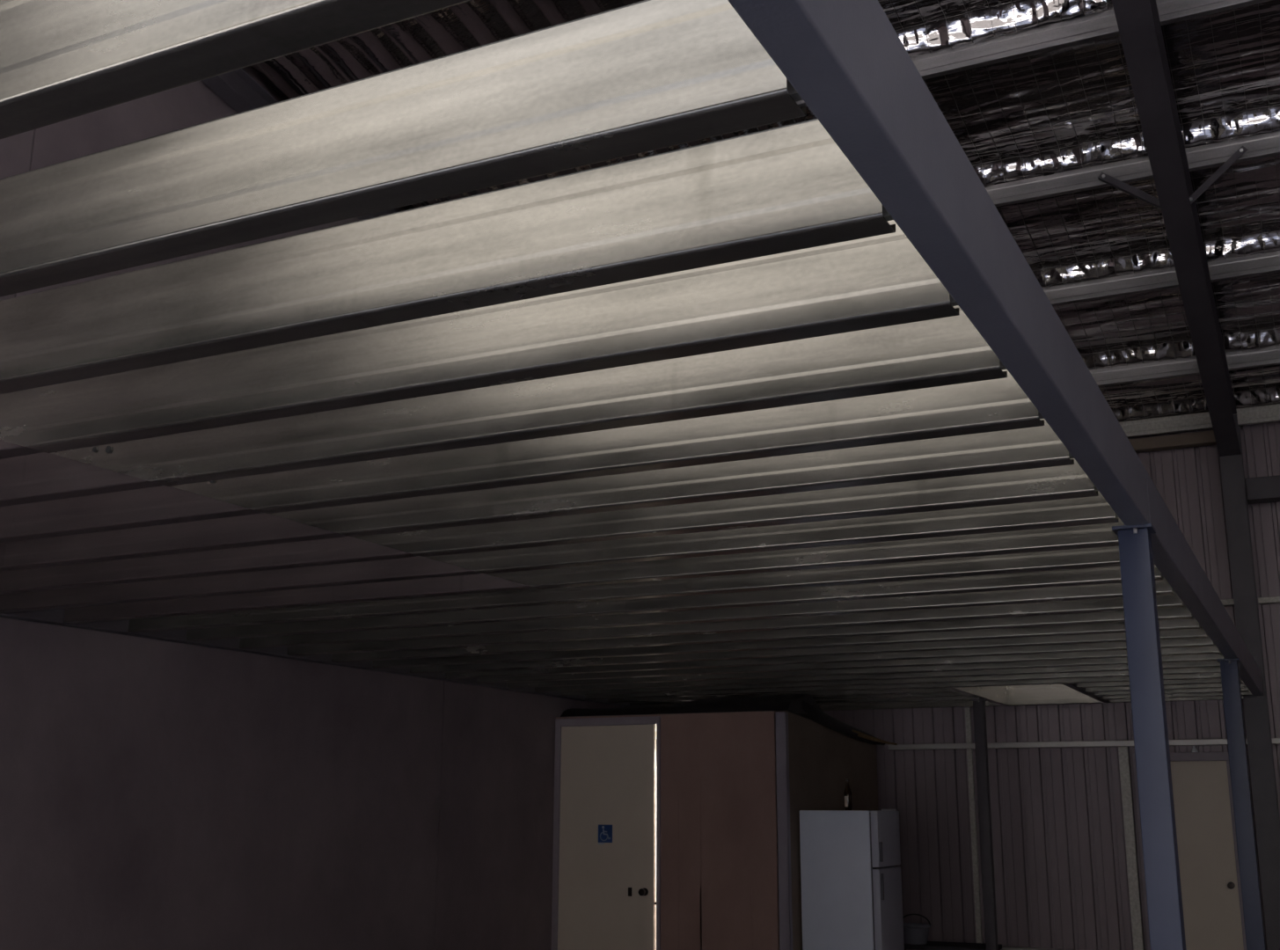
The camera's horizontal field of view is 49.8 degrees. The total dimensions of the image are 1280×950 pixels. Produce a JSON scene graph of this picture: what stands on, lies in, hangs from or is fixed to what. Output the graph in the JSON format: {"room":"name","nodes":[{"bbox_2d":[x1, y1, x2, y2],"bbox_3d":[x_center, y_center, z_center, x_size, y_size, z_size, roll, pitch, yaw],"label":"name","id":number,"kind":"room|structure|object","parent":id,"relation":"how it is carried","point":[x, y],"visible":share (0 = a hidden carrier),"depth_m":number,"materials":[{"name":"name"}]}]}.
{"room":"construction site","nodes":[
{"label":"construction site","id":0,"kind":"room"},
{"bbox_2d":[0,80,621,949],"bbox_3d":[-2.886,-0.388,8.429,0.150,8.052,15.150,-6,-15,26],"label":"wall","id":1,"kind":"structure","parent":0,"point":[156,794],"depth_m":8.60,"materials":[{"name":"concrete"}]},
{"bbox_2d":[201,67,398,219],"bbox_3d":[-2.774,-2.654,8.785,0.140,2.824,14.880,-6,-15,26],"label":"rafter","id":2,"kind":"object","parent":1,"relation":"attached to","point":[238,89],"visible":0.02,"depth_m":9.05,"materials":[{"name":"paint"}]},
{"bbox_2d":[0,607,629,706],"bbox_3d":[-2.227,1.128,9.181,0.074,0.214,11.900,-6,-15,26],"label":"beam","id":3,"kind":"structure","parent":1,"relation":"attached to","point":[54,616],"depth_m":8.60,"materials":[{"name":"metal"}]},
{"bbox_2d":[0,439,43,459],"bbox_3d":[-2.806,-0.038,4.371,3.255,0.199,0.074,-6,-15,26],"label":"joist","id":4,"kind":"object","parent":3,"relation":"attached to","point":[7,449],"visible":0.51,"depth_m":3.81,"materials":[{"name":"metal"}]},
{"bbox_2d":[0,452,163,506],"bbox_3d":[-2.607,0.057,4.763,3.255,0.199,0.074,-6,-15,26],"label":"joist","id":5,"kind":"object","parent":3,"relation":"attached to","point":[39,477],"visible":0.45,"depth_m":4.36,"materials":[{"name":"metal"}]},
{"bbox_2d":[0,485,264,543],"bbox_3d":[-2.407,0.152,5.155,3.255,0.199,0.074,-6,-15,26],"label":"joist","id":6,"kind":"object","parent":3,"relation":"attached to","point":[163,505],"visible":0.48,"depth_m":4.85,"materials":[{"name":"metal"}]},
{"bbox_2d":[0,512,348,571],"bbox_3d":[-2.208,0.248,5.547,3.255,0.199,0.074,-6,-15,26],"label":"joist","id":7,"kind":"object","parent":3,"relation":"attached to","point":[265,529],"visible":0.46,"depth_m":5.33,"materials":[{"name":"metal"}]},
{"bbox_2d":[0,536,421,594],"bbox_3d":[-2.009,0.344,5.939,3.255,0.199,0.074,-6,-15,26],"label":"joist","id":8,"kind":"object","parent":3,"relation":"attached to","point":[346,549],"visible":0.45,"depth_m":5.82,"materials":[{"name":"metal"}]},
{"bbox_2d":[0,556,482,613],"bbox_3d":[-1.809,0.439,6.331,3.255,0.199,0.074,-6,-15,26],"label":"joist","id":9,"kind":"object","parent":3,"relation":"attached to","point":[413,567],"visible":0.5,"depth_m":6.30,"materials":[{"name":"metal"}]},
{"bbox_2d":[63,573,535,623],"bbox_3d":[-1.610,0.534,6.723,3.255,0.199,0.074,-6,-15,26],"label":"joist","id":10,"kind":"object","parent":3,"relation":"attached to","point":[481,582],"visible":0.48,"depth_m":6.70,"materials":[{"name":"metal"}]},
{"bbox_2d":[127,585,583,633],"bbox_3d":[-1.410,0.630,7.115,3.255,0.199,0.074,-6,-15,26],"label":"joist","id":11,"kind":"object","parent":3,"relation":"attached to","point":[536,596],"visible":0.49,"depth_m":7.07,"materials":[{"name":"metal"}]},
{"bbox_2d":[186,599,627,641],"bbox_3d":[-1.211,0.725,7.507,3.255,0.199,0.074,-6,-15,26],"label":"joist","id":12,"kind":"object","parent":3,"relation":"attached to","point":[571,610],"visible":0.44,"depth_m":7.46,"materials":[{"name":"metal"}]},
{"bbox_2d":[239,612,665,649],"bbox_3d":[-1.012,0.821,7.899,3.255,0.199,0.074,-6,-15,26],"label":"joist","id":13,"kind":"object","parent":3,"relation":"attached to","point":[618,620],"visible":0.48,"depth_m":7.86,"materials":[{"name":"metal"}]},
{"bbox_2d":[287,622,697,656],"bbox_3d":[-0.812,0.916,8.291,3.255,0.199,0.074,-6,-15,26],"label":"joist","id":14,"kind":"object","parent":3,"relation":"attached to","point":[654,630],"visible":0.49,"depth_m":8.25,"materials":[{"name":"metal"}]},
{"bbox_2d":[331,632,729,662],"bbox_3d":[-0.613,1.012,8.683,3.255,0.199,0.074,-6,-15,26],"label":"joist","id":15,"kind":"object","parent":3,"relation":"attached to","point":[698,638],"visible":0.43,"depth_m":8.65,"materials":[{"name":"metal"}]},
{"bbox_2d":[372,641,758,668],"bbox_3d":[-0.414,1.107,9.075,3.255,0.199,0.074,-6,-15,26],"label":"joist","id":16,"kind":"object","parent":3,"relation":"attached to","point":[723,647],"visible":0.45,"depth_m":9.04,"materials":[{"name":"metal"}]},
{"bbox_2d":[409,649,783,673],"bbox_3d":[-0.214,1.203,9.467,3.255,0.199,0.074,-6,-15,26],"label":"joist","id":17,"kind":"object","parent":3,"relation":"attached to","point":[776,653],"visible":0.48,"depth_m":9.44,"materials":[{"name":"metal"}]},
{"bbox_2d":[444,656,805,679],"bbox_3d":[-0.015,1.298,9.858,3.255,0.199,0.074,-6,-15,26],"label":"joist","id":18,"kind":"object","parent":3,"relation":"attached to","point":[772,661],"visible":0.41,"depth_m":9.83,"materials":[{"name":"metal"}]},
{"bbox_2d":[476,663,827,683],"bbox_3d":[0.184,1.394,10.251,3.255,0.199,0.074,-6,-15,26],"label":"joist","id":19,"kind":"object","parent":3,"relation":"attached to","point":[802,666],"visible":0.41,"depth_m":10.23,"materials":[{"name":"metal"}]},
{"bbox_2d":[506,669,847,687],"bbox_3d":[0.384,1.489,10.643,3.255,0.199,0.074,-6,-15,26],"label":"joist","id":20,"kind":"object","parent":3,"relation":"attached to","point":[818,672],"visible":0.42,"depth_m":10.62,"materials":[{"name":"metal"}]},
{"bbox_2d":[534,674,866,692],"bbox_3d":[0.583,1.585,11.034,3.255,0.199,0.074,-6,-15,26],"label":"joist","id":21,"kind":"object","parent":3,"relation":"attached to","point":[843,677],"visible":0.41,"depth_m":11.01,"materials":[{"name":"metal"}]},
{"bbox_2d":[561,680,883,695],"bbox_3d":[0.783,1.680,11.426,3.255,0.199,0.074,-6,-15,26],"label":"joist","id":22,"kind":"object","parent":3,"relation":"attached to","point":[854,682],"visible":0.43,"depth_m":11.40,"materials":[{"name":"metal"}]},
{"bbox_2d":[607,687,958,703],"bbox_3d":[1.188,1.871,12.207,3.270,0.205,0.080,-6,-15,26],"label":"joist","id":23,"kind":"object","parent":3,"relation":"attached to","point":[932,690],"visible":0.3,"depth_m":12.04,"materials":[{"name":"metal"}]},
{"bbox_2d":[629,692,969,706],"bbox_3d":[1.387,1.966,12.599,3.270,0.205,0.080,-6,-15,26],"label":"joist","id":24,"kind":"object","parent":3,"relation":"attached to","point":[938,694],"visible":0.2,"depth_m":12.24,"materials":[{"name":"metal"}]},
{"bbox_2d":[653,695,977,706],"bbox_3d":[1.587,2.062,12.991,3.270,0.205,0.080,-6,-15,26],"label":"joist","id":25,"kind":"object","parent":3,"relation":"attached to","point":[961,698],"visible":0.09,"depth_m":12.57,"materials":[{"name":"metal"}]},
{"bbox_2d":[242,0,1279,422],"bbox_3d":[2.695,-3.542,6.323,12.310,2.788,15.100,-6,-15,26],"label":"roof","id":26,"kind":"structure","parent":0,"point":[471,24],"depth_m":9.26,"materials":[{"name":"silver metal"}]},
{"bbox_2d":[878,0,1279,419],"bbox_3d":[3.946,-1.994,9.709,3.501,1.344,6.980,-6,-15,26],"label":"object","id":27,"kind":"object","parent":26,"relation":"attached to","point":[1266,81],"visible":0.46,"depth_m":9.56,"materials":[{"name":"metal"}]},
{"bbox_2d":[822,421,1279,949],"bbox_3d":[6.049,1.872,11.981,12.311,5.396,0.034,-6,-15,26],"label":"wall","id":28,"kind":"structure","parent":0,"point":[1060,858],"depth_m":12.81,"materials":[{"name":"grey metal"}]},
{"bbox_2d":[964,708,982,943],"bbox_3d":[3.160,3.529,12.997,0.047,2.630,0.051,-6,-15,26],"label":"stud","id":29,"kind":"object","parent":28,"relation":"attached to","point":[968,712],"visible":1,"depth_m":13.02,"materials":[{"name":"grey metal"}]},
{"bbox_2d":[1000,945,1078,949],"bbox_3d":[3.676,4.330,12.515,1.520,0.052,0.102,-6,-15,26],"label":"wall girt","id":30,"kind":"structure","parent":28,"relation":"attached to","point":[1003,947],"depth_m":12.56,"materials":[{"name":"grey metal"}]},
{"bbox_2d":[888,738,1279,750],"bbox_3d":[6.964,2.169,11.368,10.060,0.052,0.102,-6,-15,26],"label":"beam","id":31,"kind":"structure","parent":28,"relation":"attached to","point":[1275,741],"depth_m":12.81,"materials":[{"name":"grey metal"}]},
{"bbox_2d":[1118,746,1144,949],"bbox_3d":[4.419,3.569,12.347,0.082,2.255,0.051,-6,-15,26],"label":"stud","id":32,"kind":"object","parent":28,"relation":"attached to","point":[1123,751],"visible":1,"depth_m":12.37,"materials":[{"name":"grey metal"}]},
{"bbox_2d":[1132,752,1246,949],"bbox_3d":[4.844,3.541,12.065,0.840,2.180,0.127,-6,-15,26],"label":"door","id":33,"kind":"structure","parent":28,"relation":"in","point":[1213,916],"depth_m":12.07,"materials":[{"name":"beige paint"}]},
{"bbox_2d":[1191,745,1198,752],"bbox_3d":[4.955,2.442,12.315,0.056,0.072,0.056,-6,-15,26],"label":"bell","id":34,"kind":"object","parent":33,"relation":"on","point":[1194,749],"visible":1,"depth_m":12.30,"materials":[{"name":"grey metal"}]},
{"bbox_2d":[1220,599,1234,606],"bbox_3d":[3.069,1.408,13.547,5.150,0.052,0.082,-6,-15,26],"label":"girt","id":35,"kind":"structure","parent":28,"relation":"attached to","point":[1225,602],"depth_m":12.43,"materials":[{"name":"grey metal"}]},
{"bbox_2d":[1258,596,1279,604],"bbox_3d":[8.515,0.796,10.926,6.620,0.052,0.082,-6,-15,26],"label":"girt","id":36,"kind":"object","parent":28,"relation":"attached to","point":[1271,599],"depth_m":12.29,"materials":[{"name":"grey metal"}]},
{"bbox_3d":[2.692,2.975,4.795,12.910,0.150,15.400,-6,-15,26],"label":"floor","id":37,"kind":"structure","parent":0,"visible":0},
{"bbox_2d":[555,710,878,949],"bbox_3d":[0.769,3.479,12.454,2.148,2.452,2.506,-6,-15,26],"label":"small room","id":38,"kind":"structure","parent":37,"relation":"on","point":[735,786],"depth_m":11.24,"materials":[{"name":"brown paint"}]},
{"bbox_2d":[550,716,660,949],"bbox_3d":[-0.279,3.283,11.619,1.017,2.435,0.172,-6,-15,26],"label":"door","id":39,"kind":"structure","parent":38,"relation":"attached to","point":[607,771],"depth_m":11.66,"materials":[{"name":"beige paint"}]},
{"bbox_2d":[598,824,612,844],"bbox_3d":[-0.295,3.045,11.666,0.136,0.162,0.005,-6,-15,26],"label":"door sign","id":40,"kind":"object","parent":39,"relation":"attached to","point":[604,831],"visible":1,"depth_m":11.67,"materials":[{"name":"blue plastic"}]},
{"bbox_2d":[560,694,885,745],"bbox_3d":[0.811,2.256,12.573,2.271,0.352,2.239,-6,-15,26],"label":"plastic sheet","id":41,"kind":"object","parent":38,"relation":"on","point":[805,705],"visible":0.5,"depth_m":11.66,"materials":[{"name":"plastic"}]},
{"bbox_2d":[852,729,885,741],"bbox_3d":[2.002,2.366,12.584,0.027,0.141,1.133,-11,-17,39],"label":"timber offcut","id":42,"kind":"object","parent":38,"relation":"on","point":[854,731],"visible":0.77,"depth_m":12.67,"materials":[{"name":"brown wood"}]},
{"bbox_2d":[857,734,897,745],"bbox_3d":[2.099,2.409,12.724,0.904,0.140,0.028,13,-19,-43],"label":"timber offcut","id":43,"kind":"object","parent":38,"relation":"on","point":[859,735],"visible":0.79,"depth_m":12.79,"materials":[{"name":"wood"}]},
{"bbox_2d":[799,809,904,949],"bbox_3d":[1.730,3.559,11.123,0.677,1.679,0.620,-6,-15,26],"label":"fridge","id":44,"kind":"object","parent":37,"relation":"on","point":[852,898],"visible":1,"depth_m":10.94,"materials":[{"name":"metal"}]},
{"bbox_2d":[843,779,852,810],"bbox_3d":[1.712,2.633,11.345,0.063,0.250,0.064,-6,-15,26],"label":"bottle","id":45,"kind":"object","parent":44,"relation":"on","point":[848,804],"visible":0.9,"depth_m":11.32,"materials":[{"name":"brown glass"}]},
{"bbox_2d":[904,941,1002,949],"bbox_3d":[2.729,4.463,12.335,0.950,0.500,0.440,-6,-15,26],"label":"bench","id":46,"kind":"object","parent":37,"relation":"on","point":[931,945],"visible":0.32,"depth_m":12.27,"materials":[{"name":"black"}]},
{"bbox_2d":[902,914,931,944],"bbox_3d":[2.489,4.104,12.464,0.292,0.256,0.290,-6,-15,26],"label":"bucket","id":47,"kind":"object","parent":46,"relation":"on","point":[914,933],"visible":0.81,"depth_m":12.36,"materials":[{"name":"plastic"}]},
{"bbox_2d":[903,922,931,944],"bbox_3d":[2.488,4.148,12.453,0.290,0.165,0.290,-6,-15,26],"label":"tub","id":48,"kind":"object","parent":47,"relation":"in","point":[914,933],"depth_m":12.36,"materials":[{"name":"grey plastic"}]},
{"bbox_2d":[969,698,998,949],"bbox_3d":[3.013,3.275,11.963,0.180,2.636,0.180,-6,-15,26],"label":"steel post","id":49,"kind":"object","parent":37,"relation":"on","point":[991,928],"visible":0.93,"depth_m":11.98,"materials":[{"name":"metal"}]},
{"bbox_2d":[946,685,1009,706],"bbox_3d":[2.974,1.850,12.076,0.052,0.206,2.168,-6,-15,26],"label":"stair trimmer","id":50,"kind":"structure","parent":49,"relation":"on","point":[998,695],"depth_m":12.31,"materials":[{"name":"metal"}]},
{"bbox_2d":[1111,523,1186,949],"bbox_3d":[1.712,1.462,4.479,0.180,2.636,0.180,-6,-15,26],"label":"steel post","id":51,"kind":"object","parent":37,"relation":"on","point":[1165,910],"visible":1,"depth_m":4.58,"materials":[{"name":"metal"}]},
{"bbox_2d":[727,0,1150,525],"bbox_3d":[0.308,-0.599,2.007,0.079,0.210,6.415,-6,-15,26],"label":"beam","id":52,"kind":"structure","parent":51,"relation":"on","point":[846,61],"depth_m":2.33,"materials":[{"name":"grey metal"}]},
{"bbox_2d":[0,0,470,138],"bbox_3d":[-1.413,-0.549,2.237,3.214,0.205,0.080,-6,-15,26],"label":"joist","id":53,"kind":"object","parent":52,"relation":"attached to","point":[61,60],"visible":1,"depth_m":1.83,"materials":[{"name":"metal"}]},
{"bbox_2d":[0,0,806,297],"bbox_3d":[-1.213,-0.453,2.629,3.214,0.205,0.080,-6,-15,26],"label":"joist","id":54,"kind":"object","parent":52,"relation":"attached to","point":[644,76],"visible":0.84,"depth_m":2.19,"materials":[{"name":"metal"}]},
{"bbox_2d":[0,117,895,394],"bbox_3d":[-1.014,-0.358,3.021,3.214,0.205,0.080,-6,-15,26],"label":"joist","id":55,"kind":"object","parent":52,"relation":"attached to","point":[789,187],"visible":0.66,"depth_m":2.65,"materials":[{"name":"metal"}]},
{"bbox_2d":[0,219,959,453],"bbox_3d":[-0.816,-0.263,3.410,3.214,0.205,0.085,-6,-15,26],"label":"joist","id":56,"kind":"object","parent":52,"relation":"attached to","point":[881,281],"visible":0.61,"depth_m":3.12,"materials":[{"name":"metal"}]},
{"bbox_2d":[51,305,1007,486],"bbox_3d":[-0.616,-0.167,3.803,3.214,0.205,0.085,-6,-15,26],"label":"joist","id":57,"kind":"object","parent":52,"relation":"attached to","point":[949,350],"visible":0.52,"depth_m":3.53,"materials":[{"name":"metal"}]},
{"bbox_2d":[171,369,1044,513],"bbox_3d":[-0.417,-0.072,4.194,3.214,0.205,0.085,-6,-15,26],"label":"joist","id":58,"kind":"object","parent":52,"relation":"attached to","point":[1000,404],"visible":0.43,"depth_m":3.93,"materials":[{"name":"metal"}]},
{"bbox_2d":[269,418,1074,537],"bbox_3d":[-0.217,0.024,4.586,3.214,0.205,0.085,-6,-15,26],"label":"joist","id":59,"kind":"object","parent":52,"relation":"attached to","point":[1035,447],"visible":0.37,"depth_m":4.33,"materials":[{"name":"metal"}]},
{"bbox_2d":[353,458,1098,556],"bbox_3d":[-0.018,0.119,4.978,3.214,0.205,0.085,-6,-15,26],"label":"joist","id":60,"kind":"object","parent":52,"relation":"attached to","point":[1062,482],"visible":0.38,"depth_m":4.72,"materials":[{"name":"metal"}]},
{"bbox_2d":[424,490,1119,574],"bbox_3d":[0.181,0.215,5.370,3.214,0.205,0.085,-6,-15,26],"label":"joist","id":61,"kind":"object","parent":52,"relation":"attached to","point":[1094,509],"visible":0.36,"depth_m":5.12,"materials":[{"name":"metal"}]},
{"bbox_2d":[1145,469,1263,695],"bbox_3d":[3.507,0.933,8.296,0.079,0.210,8.005,-6,-15,26],"label":"beam","id":62,"kind":"structure","parent":51,"relation":"on","point":[1173,558],"depth_m":6.38,"materials":[{"name":"grey metal"}]},
{"bbox_2d":[489,517,1124,589],"bbox_3d":[0.381,0.310,5.762,3.214,0.205,0.085,-6,-15,26],"label":"joist","id":63,"kind":"object","parent":62,"relation":"attached to","point":[1101,535],"visible":0.23,"depth_m":5.53,"materials":[{"name":"metal"}]},
{"bbox_2d":[579,546,1119,602],"bbox_3d":[0.878,0.373,6.013,2.551,0.205,0.080,-6,-15,26],"label":"joist","id":64,"kind":"object","parent":62,"relation":"attached to","point":[1108,556],"visible":0.26,"depth_m":5.92,"materials":[{"name":"metal"}]},
{"bbox_2d":[622,563,1162,614],"bbox_3d":[1.078,0.468,6.405,2.551,0.205,0.080,-6,-15,26],"label":"joist","id":65,"kind":"object","parent":62,"relation":"attached to","point":[1104,574],"visible":0.47,"depth_m":6.33,"materials":[{"name":"metal"}]},
{"bbox_2d":[661,576,1174,624],"bbox_3d":[1.277,0.564,6.797,2.551,0.205,0.080,-6,-15,26],"label":"joist","id":66,"kind":"object","parent":62,"relation":"attached to","point":[1109,590],"visible":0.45,"depth_m":6.72,"materials":[{"name":"metal"}]},
{"bbox_2d":[696,591,1184,634],"bbox_3d":[1.476,0.659,7.189,2.551,0.205,0.080,-6,-15,26],"label":"joist","id":67,"kind":"object","parent":62,"relation":"attached to","point":[1166,601],"visible":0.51,"depth_m":7.12,"materials":[{"name":"metal"}]},
{"bbox_2d":[727,604,1192,642],"bbox_3d":[1.676,0.755,7.581,2.551,0.205,0.080,-6,-15,26],"label":"joist","id":68,"kind":"object","parent":62,"relation":"attached to","point":[1183,612],"visible":0.4,"depth_m":7.51,"materials":[{"name":"metal"}]},
{"bbox_2d":[755,615,1200,650],"bbox_3d":[1.875,0.850,7.973,2.551,0.205,0.080,-6,-15,26],"label":"joist","id":69,"kind":"object","parent":62,"relation":"attached to","point":[1189,623],"visible":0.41,"depth_m":7.92,"materials":[{"name":"metal"}]},
{"bbox_2d":[782,625,1207,657],"bbox_3d":[2.075,0.946,8.365,2.551,0.205,0.080,-6,-15,26],"label":"joist","id":70,"kind":"object","parent":62,"relation":"attached to","point":[1188,633],"visible":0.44,"depth_m":8.31,"materials":[{"name":"metal"}]},
{"bbox_2d":[805,635,1214,664],"bbox_3d":[2.274,1.041,8.757,2.551,0.205,0.080,-6,-15,26],"label":"joist","id":71,"kind":"object","parent":62,"relation":"attached to","point":[1202,641],"visible":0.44,"depth_m":8.70,"materials":[{"name":"metal"}]},
{"bbox_2d":[826,643,1219,669],"bbox_3d":[2.473,1.137,9.149,2.551,0.205,0.080,-6,-15,26],"label":"joist","id":72,"kind":"object","parent":62,"relation":"attached to","point":[1195,650],"visible":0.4,"depth_m":9.10,"materials":[{"name":"metal"}]},
{"bbox_2d":[847,650,1224,675],"bbox_3d":[2.673,1.232,9.541,2.551,0.205,0.080,-6,-15,26],"label":"joist","id":73,"kind":"object","parent":62,"relation":"attached to","point":[1210,656],"visible":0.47,"depth_m":9.50,"materials":[{"name":"metal"}]},
{"bbox_2d":[865,658,1225,680],"bbox_3d":[2.872,1.328,9.933,2.551,0.205,0.080,-6,-15,26],"label":"joist","id":74,"kind":"object","parent":62,"relation":"attached to","point":[1210,663],"visible":0.26,"depth_m":9.91,"materials":[{"name":"metal"}]},
{"bbox_2d":[883,666,1221,685],"bbox_3d":[3.071,1.423,10.325,2.551,0.205,0.080,-6,-15,26],"label":"joist","id":75,"kind":"object","parent":62,"relation":"attached to","point":[1217,669],"visible":0.29,"depth_m":10.31,"materials":[{"name":"metal"}]},
{"bbox_2d":[899,672,1221,689],"bbox_3d":[3.271,1.519,10.717,2.551,0.205,0.080,-6,-15,26],"label":"joist","id":76,"kind":"object","parent":62,"relation":"attached to","point":[1210,676],"visible":0.3,"depth_m":10.71,"materials":[{"name":"metal"}]},
{"bbox_2d":[1061,683,1109,702],"bbox_3d":[3.790,1.758,11.683,0.052,0.206,2.168,-6,-15,26],"label":"beam","id":77,"kind":"structure","parent":76,"relation":"attached to","point":[1073,686],"depth_m":11.57,"materials":[{"name":"metal"}]},
{"bbox_2d":[1076,677,1242,687],"bbox_3d":[4.064,1.547,10.823,1.226,0.205,0.080,-6,-15,26],"label":"joist","id":78,"kind":"object","parent":62,"relation":"attached to","point":[1213,680],"visible":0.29,"depth_m":10.74,"materials":[{"name":"metal"}]},
{"bbox_2d":[1085,680,1245,692],"bbox_3d":[4.263,1.643,11.215,1.226,0.205,0.080,-6,-15,26],"label":"joist","id":79,"kind":"object","parent":62,"relation":"attached to","point":[1242,684],"visible":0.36,"depth_m":11.13,"materials":[{"name":"metal"}]},
{"bbox_2d":[1093,685,1249,695],"bbox_3d":[4.463,1.738,11.607,1.226,0.205,0.080,-6,-15,26],"label":"joist","id":80,"kind":"object","parent":62,"relation":"attached to","point":[1242,689],"visible":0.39,"depth_m":11.52,"materials":[{"name":"metal"}]},
{"bbox_2d":[1101,689,1251,700],"bbox_3d":[4.662,1.834,11.999,1.226,0.205,0.080,-6,-15,26],"label":"joist","id":81,"kind":"object","parent":62,"relation":"attached to","point":[1243,693],"visible":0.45,"depth_m":11.91,"materials":[{"name":"metal"}]},
{"bbox_2d":[1217,658,1265,949],"bbox_3d":[3.829,2.481,8.664,0.180,2.636,0.180,-6,-15,26],"label":"steel post","id":82,"kind":"object","parent":37,"relation":"on","point":[1229,668],"visible":1,"depth_m":8.71,"materials":[{"name":"grey metal"}]},
{"bbox_2d":[1219,414,1279,949],"bbox_3d":[5.331,1.992,11.918,0.280,5.127,0.390,-6,-15,26],"label":"column","id":83,"kind":"structure","parent":37,"relation":"on","point":[1234,492],"depth_m":11.78,"materials":[{"name":"metal"}]},
{"bbox_2d":[964,683,1243,707],"bbox_3d":[4.268,1.996,12.677,2.551,0.205,0.080,-6,-15,26],"label":"joist","id":84,"kind":"object","parent":83,"relation":"attached to","point":[1034,694],"visible":0.26,"depth_m":12.84,"materials":[{"name":"metal"}]},
{"bbox_2d":[818,700,965,710],"bbox_3d":[1.979,2.253,13.778,3.255,0.199,0.074,-6,-15,26],"label":"joist","id":85,"kind":"object","parent":84,"relation":"attached to","point":[949,703],"visible":0.15,"depth_m":13.48,"materials":[{"name":"metal"}]},
{"bbox_2d":[1128,430,1216,453],"bbox_3d":[2.919,-0.078,13.872,5.400,0.110,0.120,-6,-15,26],"label":"strut","id":86,"kind":"object","parent":83,"relation":"attached to","point":[1204,438],"visible":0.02,"depth_m":12.83,"materials":[{"name":"grey metal"}]},
{"bbox_2d":[1111,0,1241,456],"bbox_3d":[2.047,-3.159,6.296,0.178,2.974,14.600,-6,-15,26],"label":"rafter","id":87,"kind":"object","parent":83,"relation":"on","point":[1138,23],"visible":1,"depth_m":8.89,"materials":[{"name":"paint"}]},
{"bbox_2d":[796,0,1272,107],"bbox_3d":[3.471,-2.731,7.746,12.270,0.152,0.052,-6,-15,26],"label":"purlin","id":88,"kind":"structure","parent":87,"relation":"on","point":[1103,25],"depth_m":8.22,"materials":[{"name":"metal"}]},
{"bbox_2d":[984,130,1279,206],"bbox_3d":[4.130,-2.159,8.982,12.270,0.152,0.052,-6,-15,26],"label":"purlin","id":89,"kind":"structure","parent":87,"relation":"on","point":[1266,144],"depth_m":9.38,"materials":[{"name":"metal"}]},
{"bbox_2d":[1097,172,1161,209],"bbox_3d":[3.316,-1.912,9.268,0.427,0.345,0.057,-6,-15,26],"label":"brace","id":90,"kind":"object","parent":89,"relation":"attached to","point":[1103,177],"visible":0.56,"depth_m":9.27,"materials":[{"name":"paint"}]},
{"bbox_2d":[1189,146,1247,204],"bbox_3d":[3.787,-1.964,9.042,0.398,0.344,0.057,-6,-15,26],"label":"brace","id":91,"kind":"object","parent":89,"relation":"attached to","point":[1242,149],"visible":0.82,"depth_m":9.03,"materials":[{"name":"paint"}]},
{"bbox_2d":[1042,250,1279,306],"bbox_3d":[4.785,-1.591,10.210,12.270,0.152,0.052,-6,-15,26],"label":"purlin","id":92,"kind":"structure","parent":87,"relation":"on","point":[1259,264],"depth_m":10.60,"materials":[{"name":"metal"}]},
{"bbox_2d":[1089,345,1279,387],"bbox_3d":[5.448,-1.016,11.454,12.270,0.152,0.052,-6,-15,26],"label":"purlin","id":93,"kind":"structure","parent":87,"relation":"on","point":[1264,356],"depth_m":11.84,"materials":[{"name":"metal"}]},
{"bbox_2d":[1119,403,1279,437],"bbox_3d":[5.948,-0.583,12.392,12.270,0.152,0.052,-6,-15,26],"label":"purlin","id":94,"kind":"structure","parent":83,"relation":"attached to","point":[1270,413],"depth_m":12.78,"materials":[{"name":"grey metal"}]},
{"bbox_2d":[1243,670,1264,698],"bbox_3d":[5.247,1.791,11.806,0.160,0.240,0.015,-6,-15,26],"label":"plate","id":95,"kind":"object","parent":83,"relation":"attached to","point":[1252,696],"visible":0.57,"depth_m":11.78,"materials":[{"name":"paint"}]},
{"bbox_2d":[1244,475,1279,504],"bbox_3d":[8.449,-0.185,11.017,6.620,0.200,0.200,-6,-15,26],"label":"tie","id":96,"kind":"object","parent":83,"relation":"attached to","point":[1261,489],"visible":1,"depth_m":12.30,"materials":[{"name":"paint"}]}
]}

